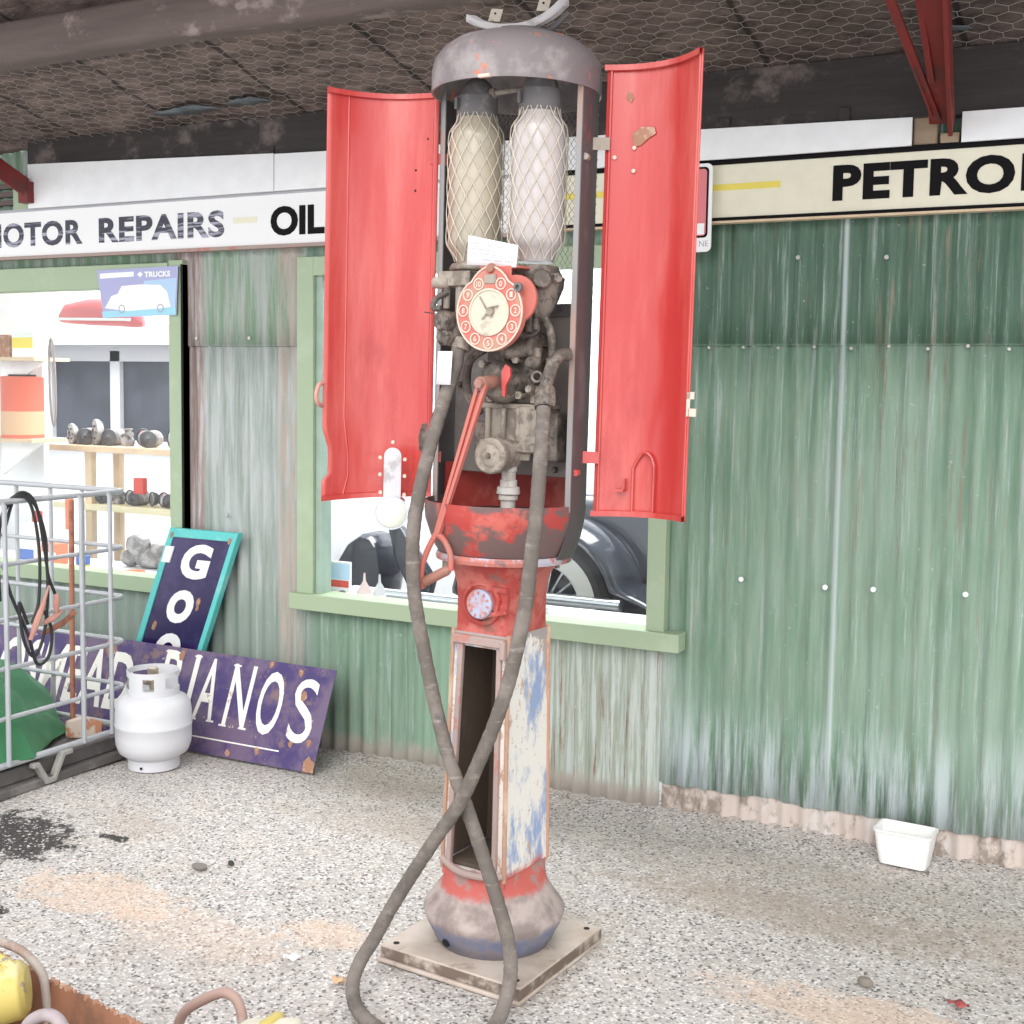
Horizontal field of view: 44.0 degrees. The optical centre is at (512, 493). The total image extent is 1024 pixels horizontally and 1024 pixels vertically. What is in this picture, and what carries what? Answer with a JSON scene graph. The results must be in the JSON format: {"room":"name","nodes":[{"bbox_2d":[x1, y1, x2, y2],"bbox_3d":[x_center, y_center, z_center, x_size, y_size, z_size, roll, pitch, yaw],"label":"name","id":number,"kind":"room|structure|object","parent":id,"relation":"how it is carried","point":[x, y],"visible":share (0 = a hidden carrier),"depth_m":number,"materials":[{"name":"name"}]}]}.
{"room":"gas station","nodes":[
{"label":"gas station","id":0,"kind":"room"},
{"bbox_2d":[0,292,49,549],"bbox_3d":[-5.457,-0.709,8.765,6.200,2.950,0.040,3,6,27],"label":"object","id":1,"kind":"structure","parent":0,"point":[18,311],"depth_m":7.38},
{"bbox_2d":[0,435,66,474],"bbox_3d":[-3.007,-0.227,7.291,0.950,0.215,0.250,3,6,27],"label":"wall shelf","id":2,"kind":"object","parent":1,"relation":"attached to","point":[14,451],"visible":0.94,"depth_m":7.15,"materials":[{"name":"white wood"}]},
{"bbox_2d":[0,374,44,438],"bbox_3d":[-2.756,-0.494,7.123,0.234,0.355,0.233,3,6,27],"label":"drum","id":3,"kind":"object","parent":2,"relation":"on","point":[21,395],"visible":1,"depth_m":7.03,"materials":[{"name":"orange metal"}]},
{"bbox_2d":[0,357,69,375],"bbox_3d":[-2.987,-0.674,7.246,0.980,0.215,0.250,3,6,27],"label":"wall shelf","id":4,"kind":"object","parent":1,"relation":"attached to","point":[8,365],"visible":0.76,"depth_m":7.08,"materials":[{"name":"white wood"}]},
{"bbox_2d":[0,335,11,356],"bbox_3d":[-2.840,-0.832,7.129,0.130,0.125,0.100,3,6,27],"label":"tin","id":5,"kind":"object","parent":4,"relation":"on","point":[5,340],"visible":0.49,"depth_m":7.07,"materials":[{"name":"metal"}]},
{"bbox_2d":[12,331,47,356],"bbox_3d":[-2.690,-0.833,7.049,0.170,0.145,0.102,3,6,27],"label":"box","id":6,"kind":"object","parent":4,"relation":"on","point":[24,343],"visible":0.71,"depth_m":7.01,"materials":[{"name":"white metal"}]},
{"bbox_2d":[47,269,600,560],"bbox_3d":[-2.326,-0.756,9.580,13.000,3.000,0.100,3,6,27],"label":"wall","id":7,"kind":"structure","parent":0,"point":[66,467],"depth_m":9.92,"materials":[{"name":"white paint"}]},
{"bbox_2d":[47,315,168,325],"bbox_3d":[-2.342,-1.306,9.432,5.050,0.080,0.100,3,6,27],"label":"trim","id":8,"kind":"structure","parent":7,"relation":"attached to","point":[150,320],"depth_m":9.61,"materials":[{"name":"white wood"}]},
{"bbox_2d":[47,339,169,445],"bbox_3d":[-2.640,-0.736,9.520,3.100,0.840,0.300,3,6,27],"label":"window","id":9,"kind":"structure","parent":7,"relation":"in","point":[119,383],"depth_m":9.85,"materials":[{"name":"grey"}]},
{"bbox_2d":[47,339,168,345],"bbox_3d":[-2.637,-1.134,9.481,3.100,0.040,0.290,3,6,27],"label":"shelf","id":10,"kind":"object","parent":9,"relation":"attached to","point":[66,342],"depth_m":9.55,"materials":[{"name":"white wood"}]},
{"bbox_2d":[331,274,456,595],"bbox_3d":[-0.699,-0.493,7.089,0.100,2.950,2.840,3,6,27],"label":"wall","id":11,"kind":"structure","parent":0,"point":[350,518],"depth_m":6.85,"materials":[{"name":"white paint"}]},
{"bbox_2d":[0,118,1023,841],"bbox_3d":[-0.606,-0.226,5.339,12.002,2.780,0.034,3,6,27],"label":"wall","id":12,"kind":"structure","parent":0,"point":[897,470],"depth_m":4.53,"materials":[{"name":"metal"}]},
{"bbox_2d":[0,200,12,206],"bbox_3d":[-2.611,-1.431,6.273,0.460,0.024,0.040,3,6,27],"label":"batten","id":13,"kind":"object","parent":12,"relation":"attached to","point":[9,203],"visible":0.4,"depth_m":6.18,"materials":[{"name":"brown wood"}]},
{"bbox_2d":[0,192,12,198],"bbox_3d":[-2.610,-1.470,6.269,0.460,0.024,0.040,3,6,27],"label":"batten","id":14,"kind":"object","parent":13,"relation":"on","point":[2,194],"visible":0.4,"depth_m":6.18,"materials":[{"name":"brown wood"}]},
{"bbox_2d":[0,184,12,190],"bbox_3d":[-2.610,-1.510,6.266,0.460,0.024,0.040,3,6,27],"label":"batten","id":15,"kind":"object","parent":14,"relation":"on","point":[2,186],"visible":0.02,"depth_m":6.18,"materials":[{"name":"wood"}]},
{"bbox_2d":[0,260,190,592],"bbox_3d":[-2.803,-0.388,6.720,3.218,1.540,0.550,3,6,27],"label":"window","id":16,"kind":"structure","parent":12,"relation":"in","point":[72,278],"depth_m":5.86,"materials":[{"name":"green paint"}]},
{"bbox_2d":[19,522,45,559],"bbox_3d":[-2.521,0.255,6.650,0.110,0.200,0.082,3,6,27],"label":"box","id":17,"kind":"object","parent":16,"relation":"on","point":[28,548],"visible":0.48,"depth_m":6.61,"materials":[{"name":"white cardboard"}]},
{"bbox_2d":[32,501,53,537],"bbox_3d":[-2.550,0.180,6.869,0.090,0.310,0.072,3,6,27],"label":"box","id":18,"kind":"object","parent":16,"relation":"on","point":[43,505],"visible":0.08,"depth_m":6.83,"materials":[{"name":"white paper"}]},
{"bbox_2d":[48,337,56,426],"bbox_3d":[-2.465,-0.599,6.781,0.058,0.482,0.012,3,6,27],"label":"belt","id":19,"kind":"object","parent":16,"relation":"hanging from","point":[50,339],"visible":1,"depth_m":6.78,"materials":[{"name":"beige"}]},
{"bbox_2d":[41,542,67,563],"bbox_3d":[-2.380,0.308,6.580,0.110,0.110,0.082,3,6,27],"label":"box","id":20,"kind":"object","parent":16,"relation":"on","point":[59,548],"visible":0.41,"depth_m":6.55,"materials":[{"name":"orange cardboard"}]},
{"bbox_2d":[65,491,78,559],"bbox_3d":[-2.337,0.168,6.756,0.070,0.360,0.072,3,6,27],"label":"carton","id":21,"kind":"object","parent":16,"relation":"on","point":[76,523],"visible":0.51,"depth_m":6.72,"materials":[{"name":"white cardboard"}]},
{"bbox_2d":[76,555,90,566],"bbox_3d":[-2.164,0.341,6.381,0.071,0.085,0.070,3,6,27],"label":"tin","id":22,"kind":"object","parent":16,"relation":"on","point":[87,557],"visible":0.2,"depth_m":6.36,"materials":[{"name":"blue"}]},
{"bbox_2d":[54,296,145,327],"bbox_3d":[-2.182,-0.966,6.718,0.600,0.169,0.110,3,6,27],"label":"plane","id":23,"kind":"object","parent":16,"relation":"attached to","point":[86,311],"visible":0.78,"depth_m":6.70,"materials":[{"name":"red"}]},
{"bbox_2d":[120,549,136,565],"bbox_3d":[-1.964,0.327,6.524,0.118,0.094,0.093,3,6,27],"label":"metal casting","id":24,"kind":"object","parent":16,"relation":"on","point":[126,558],"visible":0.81,"depth_m":6.49,"materials":[{"name":"grey metal"}]},
{"bbox_2d":[125,569,145,572],"bbox_3d":[-1.872,0.390,6.232,0.130,0.022,0.130,3,6,27],"label":"dish","id":25,"kind":"object","parent":16,"relation":"on","point":[135,570],"visible":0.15,"depth_m":6.28,"materials":[{"name":"orange"}]},
{"bbox_2d":[97,266,177,317],"bbox_3d":[-1.724,-0.924,5.807,0.497,0.227,0.004,3,6,27],"label":"poster","id":26,"kind":"object","parent":16,"relation":"attached to","point":[150,291],"visible":1,"depth_m":5.80,"materials":[{"name":"blue paper"}]},
{"bbox_2d":[135,551,147,567],"bbox_3d":[-1.876,0.332,6.479,0.118,0.094,0.093,3,6,27],"label":"metal casting","id":27,"kind":"object","parent":16,"relation":"on","point":[139,560],"visible":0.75,"depth_m":6.44,"materials":[{"name":"grey metal"}]},
{"bbox_2d":[126,533,151,555],"bbox_3d":[-1.918,0.264,6.495,0.160,0.126,0.093,3,6,27],"label":"metal casting","id":28,"kind":"object","parent":27,"relation":"on","point":[138,543],"visible":0.91,"depth_m":6.46,"materials":[{"name":"grey metal"}]},
{"bbox_2d":[143,549,157,568],"bbox_3d":[-1.833,0.328,6.456,0.138,0.106,0.093,3,6,27],"label":"metal casting","id":29,"kind":"object","parent":16,"relation":"on","point":[150,561],"visible":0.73,"depth_m":6.42,"materials":[{"name":"grey metal"}]},
{"bbox_2d":[149,541,165,557],"bbox_3d":[-1.788,0.286,6.429,0.126,0.097,0.093,3,6,27],"label":"metal casting","id":30,"kind":"object","parent":29,"relation":"on","point":[156,549],"visible":0.56,"depth_m":6.39,"materials":[{"name":"grey metal"}]},
{"bbox_2d":[27,153,273,208],"bbox_3d":[-1.663,-1.430,5.714,1.465,0.207,0.012,3,6,27],"label":"board","id":31,"kind":"object","parent":12,"relation":"attached to","point":[115,181],"visible":1,"depth_m":5.70,"materials":[{"name":"white wood"}]},
{"bbox_2d":[0,175,510,260],"bbox_3d":[-1.721,-1.216,5.795,3.900,0.238,0.037,3,6,27],"label":"sign","id":32,"kind":"object","parent":12,"relation":"attached to","point":[289,218],"visible":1,"depth_m":5.68,"materials":[{"name":"grey"}]},
{"bbox_2d":[13,177,27,209],"bbox_3d":[-2.353,-1.449,6.120,0.115,0.150,0.050,3,6,27],"label":"post","id":33,"kind":"object","parent":32,"relation":"on","point":[16,205],"visible":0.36,"depth_m":6.12,"materials":[{"name":"green paint"}]},
{"bbox_2d":[289,245,685,653],"bbox_3d":[-0.078,-0.222,5.202,1.787,1.509,0.400,3,6,27],"label":"window","id":34,"kind":"structure","parent":12,"relation":"in","point":[650,631],"depth_m":5.37,"materials":[{"name":"green paint"}]},
{"bbox_2d":[331,579,348,587],"bbox_3d":[-0.773,0.399,5.633,0.100,0.030,0.003,3,6,27],"label":"strip","id":35,"kind":"object","parent":34,"relation":"on","point":[336,583],"visible":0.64,"depth_m":5.63,"materials":[{"name":"red plastic"}]},
{"bbox_2d":[331,560,351,591],"bbox_3d":[-0.769,0.366,5.636,0.120,0.135,0.012,3,6,27],"label":"photo card","id":36,"kind":"object","parent":34,"relation":"on","point":[340,570],"visible":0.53,"depth_m":5.62,"materials":[{"name":"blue paper"}]},
{"bbox_2d":[356,573,371,593],"bbox_3d":[-0.656,0.393,5.597,0.070,0.090,0.070,3,6,27],"label":"funnel","id":37,"kind":"object","parent":34,"relation":"on","point":[364,588],"visible":0.99,"depth_m":5.58,"materials":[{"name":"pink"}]},
{"bbox_2d":[372,574,384,595],"bbox_3d":[-0.585,0.398,5.561,0.070,0.090,0.070,3,6,27],"label":"funnel","id":38,"kind":"object","parent":34,"relation":"on","point":[379,590],"visible":0.95,"depth_m":5.54,"materials":[{"name":"grey plastic"}]},
{"bbox_2d":[384,589,551,613],"bbox_3d":[-0.200,0.451,5.330,0.800,0.034,0.034,4,6,29],"label":"tube","id":39,"kind":"object","parent":34,"relation":"on","point":[388,592],"visible":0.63,"depth_m":5.39,"materials":[{"name":"silver metal"}]},
{"bbox_2d":[27,40,1023,163],"bbox_3d":[-0.578,-1.488,5.248,12.000,0.250,0.168,3,6,27],"label":"beam","id":40,"kind":"structure","parent":12,"relation":"attached to","point":[986,76],"depth_m":4.41,"materials":[{"name":"black wood"}]},
{"bbox_2d":[274,117,912,190],"bbox_3d":[0.154,-1.296,4.776,2.623,0.154,0.012,3,6,27],"label":"board","id":41,"kind":"object","parent":12,"relation":"attached to","point":[301,170],"visible":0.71,"depth_m":4.40,"materials":[{"name":"white wood"}]},
{"bbox_2d":[195,255,1010,596],"bbox_3d":[0.095,-0.305,4.951,3.448,1.173,0.018,3,6,27],"label":"screws","id":42,"kind":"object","parent":12,"relation":"attached to","point":[825,587],"depth_m":4.43,"materials":[{"name":"white metal"}]},
{"bbox_2d":[564,138,1023,231],"bbox_3d":[1.569,-1.029,4.090,3.480,0.226,0.040,3,6,27],"label":"sign","id":43,"kind":"object","parent":12,"relation":"attached to","point":[978,176],"visible":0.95,"depth_m":4.27,"materials":[{"name":"beige wood"}]},
{"bbox_2d":[696,163,712,251],"bbox_3d":[0.578,-1.025,4.561,0.290,0.310,0.010,3,6,27],"label":"sign","id":44,"kind":"object","parent":43,"relation":"attached to","point":[705,193],"visible":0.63,"depth_m":4.50,"materials":[{"name":"metal"}]},
{"bbox_2d":[913,118,939,144],"bbox_3d":[1.374,-1.236,4.201,0.080,0.165,0.050,3,6,27],"label":"timber post","id":45,"kind":"object","parent":43,"relation":"on","point":[924,132],"visible":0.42,"depth_m":4.18,"materials":[{"name":"brown wood"}]},
{"bbox_2d":[940,132,960,142],"bbox_3d":[1.442,-1.166,4.166,0.060,0.035,0.060,3,6,27],"label":"block","id":46,"kind":"object","parent":43,"relation":"on","point":[944,138],"visible":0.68,"depth_m":4.14,"materials":[{"name":"brown wood"}]},
{"bbox_2d":[661,783,1023,868],"bbox_3d":[2.634,1.289,3.778,4.660,0.165,0.029,3,6,27],"label":"baseboard","id":47,"kind":"structure","parent":12,"relation":"attached to","point":[1006,853],"depth_m":4.57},
{"bbox_2d":[885,0,954,135],"bbox_3d":[1.219,-1.351,3.733,0.221,0.446,0.849,3,6,27],"label":"strut","id":48,"kind":"object","parent":12,"relation":"attached to","point":[936,85],"visible":1,"depth_m":3.79,"materials":[{"name":"red metal"}]},
{"bbox_2d":[961,107,1023,141],"bbox_3d":[2.279,-1.141,3.679,1.855,0.096,0.012,3,6,27],"label":"board","id":49,"kind":"object","parent":12,"relation":"attached to","point":[1005,123],"visible":1,"depth_m":4.06,"materials":[{"name":"white wood"}]},
{"bbox_2d":[0,747,1023,1023],"bbox_3d":[-2.935,1.115,5.351,16.000,0.075,8.600,3,6,27],"label":"floor","id":50,"kind":"structure","parent":0,"point":[711,918],"depth_m":3.92,"materials":[{"name":"stone"}]},
{"bbox_2d":[0,480,124,800],"bbox_3d":[-2.373,0.555,5.135,1.161,1.146,1.140,3,6,27],"label":"cage","id":51,"kind":"object","parent":50,"relation":"on","point":[64,757],"visible":0.88,"depth_m":5.15,"materials":[{"name":"grey metal"}]},
{"bbox_2d":[0,491,63,665],"bbox_3d":[-1.846,0.328,4.872,0.260,0.685,0.080,-3,6,-40],"label":"cables","id":52,"kind":"object","parent":51,"relation":"hanging from","point":[39,610],"visible":0.96,"depth_m":4.88,"materials":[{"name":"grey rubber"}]},
{"bbox_2d":[0,659,65,763],"bbox_3d":[-2.320,0.822,5.142,1.039,0.413,1.015,-3,6,-40],"label":"tarpaulin","id":53,"kind":"object","parent":51,"relation":"in","point":[30,734],"visible":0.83,"depth_m":5.12,"materials":[{"name":"green fabric"}]},
{"bbox_2d":[68,500,75,718],"bbox_3d":[-1.872,0.551,5.380,0.021,1.054,0.032,3,6,27],"label":"rod","id":54,"kind":"object","parent":51,"relation":"in","point":[71,502],"visible":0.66,"depth_m":5.37,"materials":[{"name":"brown metal"}]},
{"bbox_2d":[65,716,101,737],"bbox_3d":[-1.803,0.983,5.327,0.147,0.100,0.023,-1,5,-23],"label":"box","id":55,"kind":"object","parent":51,"relation":"in","point":[72,726],"visible":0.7,"depth_m":5.31,"materials":[{"name":"beige cardboard"}]},
{"bbox_2d":[0,951,142,1023],"bbox_3d":[-1.098,1.222,2.494,0.844,0.306,0.555,5,6,37],"label":"trough","id":56,"kind":"object","parent":50,"relation":"on","point":[77,1008],"visible":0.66,"depth_m":2.69,"materials":[{"name":"brown metal"}]},
{"bbox_2d":[0,953,32,1023],"bbox_3d":[-1.203,1.134,2.672,0.373,0.348,0.255,3,6,27],"label":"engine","id":57,"kind":"object","parent":56,"relation":"in","point":[16,994],"visible":0.99,"depth_m":2.62,"materials":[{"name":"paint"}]},
{"bbox_2d":[0,936,50,1023],"bbox_3d":[-1.113,1.132,2.790,0.265,0.336,0.031,3,6,27],"label":"pipe","id":58,"kind":"object","parent":56,"relation":"in","point":[28,956],"visible":0.89,"depth_m":2.74,"materials":[{"name":"beige metal"}]},
{"bbox_2d":[21,1008,68,1023],"bbox_3d":[-0.945,1.175,2.552,0.151,0.295,0.026,3,6,27],"label":"pipe stub","id":59,"kind":"object","parent":56,"relation":"in","point":[53,1016],"visible":1,"depth_m":2.53,"materials":[{"name":"white plastic"}]},
{"bbox_2d":[49,443,169,560],"bbox_3d":[-1.844,0.352,7.153,1.800,1.220,0.300,3,6,27],"label":"shelf","id":60,"kind":"object","parent":50,"relation":"on","point":[92,506],"visible":0.23,"depth_m":7.30,"materials":[{"name":"brown wood"}]},
{"bbox_2d":[65,423,79,443],"bbox_3d":[-2.575,-0.354,7.422,0.120,0.120,0.072,4,6,35],"label":"housing","id":61,"kind":"object","parent":60,"relation":"on","point":[72,429],"visible":0.97,"depth_m":7.38,"materials":[{"name":"grey metal"}]},
{"bbox_2d":[76,428,92,444],"bbox_3d":[-2.484,-0.338,7.390,0.099,0.098,0.159,1,5,-3],"label":"generator","id":62,"kind":"object","parent":60,"relation":"on","point":[83,437],"visible":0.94,"depth_m":7.34,"materials":[{"name":"grey metal"}]},
{"bbox_2d":[88,419,105,445],"bbox_3d":[-2.397,-0.359,7.327,0.149,0.150,0.090,5,7,42],"label":"housing","id":63,"kind":"object","parent":60,"relation":"on","point":[97,429],"visible":0.99,"depth_m":7.28,"materials":[{"name":"grey metal"}]},
{"bbox_2d":[95,495,113,503],"bbox_3d":[-2.365,0.013,7.339,0.083,0.082,0.134,2,5,10],"label":"generator","id":64,"kind":"object","parent":60,"relation":"on","point":[100,499],"visible":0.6,"depth_m":7.30,"materials":[{"name":"grey metal"}]},
{"bbox_2d":[101,429,123,445],"bbox_3d":[-2.305,-0.327,7.303,0.099,0.098,0.159,2,5,13],"label":"generator","id":65,"kind":"object","parent":60,"relation":"on","point":[110,437],"visible":0.94,"depth_m":7.25,"materials":[{"name":"grey metal"}]},
{"bbox_2d":[112,492,124,503],"bbox_3d":[-2.270,0.014,7.304,0.089,0.085,0.068,3,5,25],"label":"carburettor","id":66,"kind":"object","parent":60,"relation":"on","point":[118,498],"visible":0.56,"depth_m":7.28,"materials":[{"name":"grey metal"}]},
{"bbox_2d":[120,429,134,446],"bbox_3d":[-2.200,-0.323,7.241,0.105,0.100,0.080,5,6,41],"label":"carburettor","id":67,"kind":"object","parent":60,"relation":"on","point":[127,440],"visible":1,"depth_m":7.21,"materials":[{"name":"grey metal"}]},
{"bbox_2d":[124,490,132,504],"bbox_3d":[-2.190,0.017,7.278,0.085,0.086,0.057,3,5,21],"label":"headlamp","id":68,"kind":"object","parent":60,"relation":"on","point":[127,491],"visible":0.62,"depth_m":7.27,"materials":[{"name":"metal"}]},
{"bbox_2d":[128,491,149,505],"bbox_3d":[-2.139,0.025,7.227,0.083,0.082,0.134,3,5,23],"label":"generator","id":69,"kind":"object","parent":60,"relation":"on","point":[133,499],"visible":0.94,"depth_m":7.20,"materials":[{"name":"grey metal"}]},
{"bbox_2d":[133,478,146,493],"bbox_3d":[-2.097,-0.046,7.130,0.070,0.090,0.040,3,6,27],"label":"box","id":70,"kind":"object","parent":60,"relation":"on","point":[139,484],"visible":1,"depth_m":7.11,"materials":[{"name":"red plastic"}]},
{"bbox_2d":[136,428,148,446],"bbox_3d":[-2.097,-0.323,7.228,0.103,0.104,0.069,2,5,14],"label":"headlamp","id":71,"kind":"object","parent":60,"relation":"on","point":[142,430],"visible":0.3,"depth_m":7.22,"materials":[{"name":"metal"}]},
{"bbox_2d":[139,430,162,447],"bbox_3d":[-2.042,-0.309,7.140,0.099,0.098,0.159,1,5,3],"label":"generator","id":72,"kind":"object","parent":60,"relation":"on","point":[154,438],"visible":1,"depth_m":7.09,"materials":[{"name":"grey metal"}]},
{"bbox_2d":[149,491,158,505],"bbox_3d":[-2.035,0.026,7.197,0.085,0.086,0.057,5,7,43],"label":"headlamp","id":73,"kind":"object","parent":60,"relation":"on","point":[153,496],"visible":1,"depth_m":7.17,"materials":[{"name":"metal"}]},
{"bbox_2d":[158,492,167,506],"bbox_3d":[-1.965,0.030,7.161,0.085,0.086,0.057,2,5,18],"label":"headlamp","id":74,"kind":"object","parent":60,"relation":"on","point":[162,494],"visible":0.57,"depth_m":7.15,"materials":[{"name":"metal"}]},
{"bbox_2d":[162,494,169,508],"bbox_3d":[-1.913,0.039,7.105,0.083,0.082,0.134,2,5,9],"label":"generator","id":75,"kind":"object","parent":60,"relation":"on","point":[166,499],"visible":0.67,"depth_m":7.06,"materials":[{"name":"grey metal"}]},
{"bbox_2d":[167,430,169,447],"bbox_3d":[-1.902,-0.312,7.128,0.063,0.104,0.105,-2,6,-29],"label":"headlamp","id":76,"kind":"object","parent":60,"relation":"on","point":[168,436],"visible":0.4,"depth_m":7.13,"materials":[{"name":"metal"}]},
{"bbox_2d":[114,663,191,772],"bbox_3d":[-1.493,0.924,5.261,0.313,0.415,0.313,3,6,27],"label":"gas cylinder","id":77,"kind":"object","parent":50,"relation":"on","point":[153,723],"visible":1,"depth_m":5.15,"materials":[{"name":"white paint"}]},
{"bbox_2d":[0,625,336,773],"bbox_3d":[-1.674,0.886,5.710,2.023,0.408,0.173,3,6,27],"label":"sign","id":78,"kind":"object","parent":50,"relation":"on","point":[259,711],"visible":0.73,"depth_m":5.48,"materials":[{"name":"purple metal"}]},
{"bbox_2d":[136,527,242,650],"bbox_3d":[-1.542,0.620,5.792,0.709,0.932,0.096,3,6,27],"label":"sign","id":79,"kind":"object","parent":50,"relation":"on","point":[195,566],"visible":0.66,"depth_m":5.74,"materials":[{"name":"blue metal"}]},
{"bbox_2d":[192,862,206,869],"bbox_3d":[-1.034,1.226,4.175,0.064,0.012,0.039,3,6,27],"label":"flat stone","id":80,"kind":"object","parent":50,"relation":"on","point":[198,865],"visible":1,"depth_m":4.16,"materials":[{"name":"grey stone"}]},
{"bbox_2d":[228,860,233,865],"bbox_3d":[-0.935,1.224,4.204,0.026,0.014,0.015,3,6,27],"label":"pebble","id":81,"kind":"object","parent":50,"relation":"on","point":[230,862],"visible":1,"depth_m":4.20,"materials":[{"name":"grey stone"}]},
{"bbox_2d":[174,987,302,1023],"bbox_3d":[-0.626,1.235,2.820,0.425,0.238,0.118,3,6,27],"label":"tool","id":82,"kind":"object","parent":50,"relation":"on","point":[277,1017],"visible":1,"depth_m":2.84,"materials":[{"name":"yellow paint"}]},
{"bbox_2d":[283,952,301,960],"bbox_3d":[-0.612,1.285,3.518,0.055,0.011,0.034,2,5,10],"label":"paper scrap","id":83,"kind":"object","parent":50,"relation":"on","point":[293,956],"visible":1,"depth_m":3.52,"materials":[{"name":"white paper"}]},
{"bbox_2d":[331,975,344,983],"bbox_3d":[-0.467,1.298,3.387,0.050,0.011,0.031,6,7,44],"label":"dry leaf","id":84,"kind":"object","parent":50,"relation":"on","point":[334,978],"visible":1,"depth_m":3.38,"materials":[{"name":"brown plant"}]},
{"bbox_2d":[339,531,402,589],"bbox_3d":[-0.751,0.609,6.636,0.300,0.830,0.240,3,6,27],"label":"mudguard","id":85,"kind":"object","parent":50,"relation":"on","point":[372,554],"visible":0.38,"depth_m":6.50,"materials":[{"name":"grey paint"}]},
{"bbox_2d":[389,525,436,592],"bbox_3d":[-0.516,0.594,6.456,0.275,0.898,0.060,3,6,27],"label":"mudguard","id":86,"kind":"object","parent":50,"relation":"on","point":[398,536],"visible":0.2,"depth_m":6.42,"materials":[{"name":"grey paint"}]},
{"bbox_2d":[314,0,703,1023],"bbox_3d":[-0.035,0.014,3.366,0.998,2.592,0.664,5,6,31],"label":"pump","id":87,"kind":"object","parent":50,"relation":"on","point":[504,439],"visible":1,"depth_m":3.36,"materials":[{"name":"metal"}]},
{"bbox_2d":[424,495,585,567],"bbox_3d":[-0.022,0.113,3.490,0.443,0.198,0.443,3,6,27],"label":"bowl","id":88,"kind":"object","parent":87,"relation":"on","point":[467,531],"depth_m":3.33,"materials":[{"name":"paint"}]},
{"bbox_2d":[627,91,633,102],"bbox_3d":[0.305,-1.034,3.295,0.019,0.032,0.001,2,5,11],"label":"rust patch","id":89,"kind":"object","parent":87,"relation":"attached to","point":[630,94],"depth_m":3.30,"materials":[{"name":"brown metal"}]},
{"bbox_2d":[632,127,655,146],"bbox_3d":[0.342,-0.929,3.291,0.064,0.051,0.003,3,5,22],"label":"rust patch","id":90,"kind":"object","parent":87,"relation":"attached to","point":[641,136],"depth_m":3.29,"materials":[{"name":"brown metal"}]},
{"bbox_2d":[452,481,647,614],"bbox_3d":[1.138,0.157,6.303,2.951,1.395,1.616,3,6,27],"label":"vintage car","id":91,"kind":"object","parent":50,"relation":"on","point":[607,569],"visible":0.19,"depth_m":5.94,"materials":[{"name":"grey metal"}]},
{"bbox_2d":[858,976,873,986],"bbox_3d":[0.953,1.317,3.421,0.043,0.020,0.026,3,6,27],"label":"lump","id":92,"kind":"object","parent":50,"relation":"on","point":[865,981],"visible":1,"depth_m":3.41,"materials":[{"name":"brown stone"}]},
{"bbox_2d":[873,818,938,870],"bbox_3d":[1.334,1.195,4.304,0.196,0.120,0.128,4,6,31],"label":"plastic tub","id":93,"kind":"object","parent":50,"relation":"on","point":[898,843],"visible":1,"depth_m":4.27,"materials":[{"name":"white plastic"}]},
{"bbox_2d":[947,999,968,1007],"bbox_3d":[1.163,1.330,3.307,0.055,0.011,0.034,3,6,27],"label":"leaf","id":94,"kind":"object","parent":50,"relation":"on","point":[959,1003],"visible":1,"depth_m":3.31,"materials":[{"name":"red plant"}]},
{"bbox_2d":[0,0,1023,154],"bbox_3d":[-1.306,-1.747,4.360,11.507,0.550,2.156,3,6,27],"label":"ceiling","id":95,"kind":"structure","parent":0,"point":[10,10],"depth_m":4.61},
{"bbox_2d":[0,158,33,203],"bbox_3d":[-2.555,-1.627,5.621,0.080,0.544,1.040,4,6,31],"label":"strut","id":96,"kind":"object","parent":95,"relation":"attached to","point":[9,175],"visible":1,"depth_m":5.96,"materials":[{"name":"red metal"}]},
{"bbox_2d":[154,104,220,115],"bbox_3d":[-1.397,-1.636,5.403,0.370,0.019,0.097,3,6,27],"label":"scrap","id":97,"kind":"object","parent":95,"relation":"attached to","point":[191,109],"visible":1,"depth_m":5.40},
{"bbox_2d":[0,0,495,71],"bbox_3d":[-1.315,-1.650,4.459,11.400,0.169,0.110,3,6,27],"label":"trim","id":98,"kind":"structure","parent":95,"relation":"attached to","point":[126,26],"depth_m":4.35,"materials":[{"name":"brown wood"}]},
{"bbox_2d":[226,96,271,105],"bbox_3d":[-1.095,-1.620,5.225,0.230,0.016,0.083,3,6,27],"label":"scrap","id":99,"kind":"object","parent":95,"relation":"attached to","point":[250,100],"visible":1,"depth_m":5.22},
{"bbox_2d":[0,0,1023,146],"bbox_3d":[-0.359,-1.613,4.530,5.448,0.215,0.928,3,6,27],"label":"wire","id":100,"kind":"object","parent":95,"relation":"attached to","point":[501,0],"visible":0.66,"depth_m":4.69,"materials":[{"name":"beige"}]},
{"bbox_2d":[952,25,972,32],"bbox_3d":[1.376,-1.468,3.994,0.140,0.014,0.071,3,6,27],"label":"scrap","id":101,"kind":"object","parent":95,"relation":"attached to","point":[955,28],"visible":0.44,"depth_m":3.98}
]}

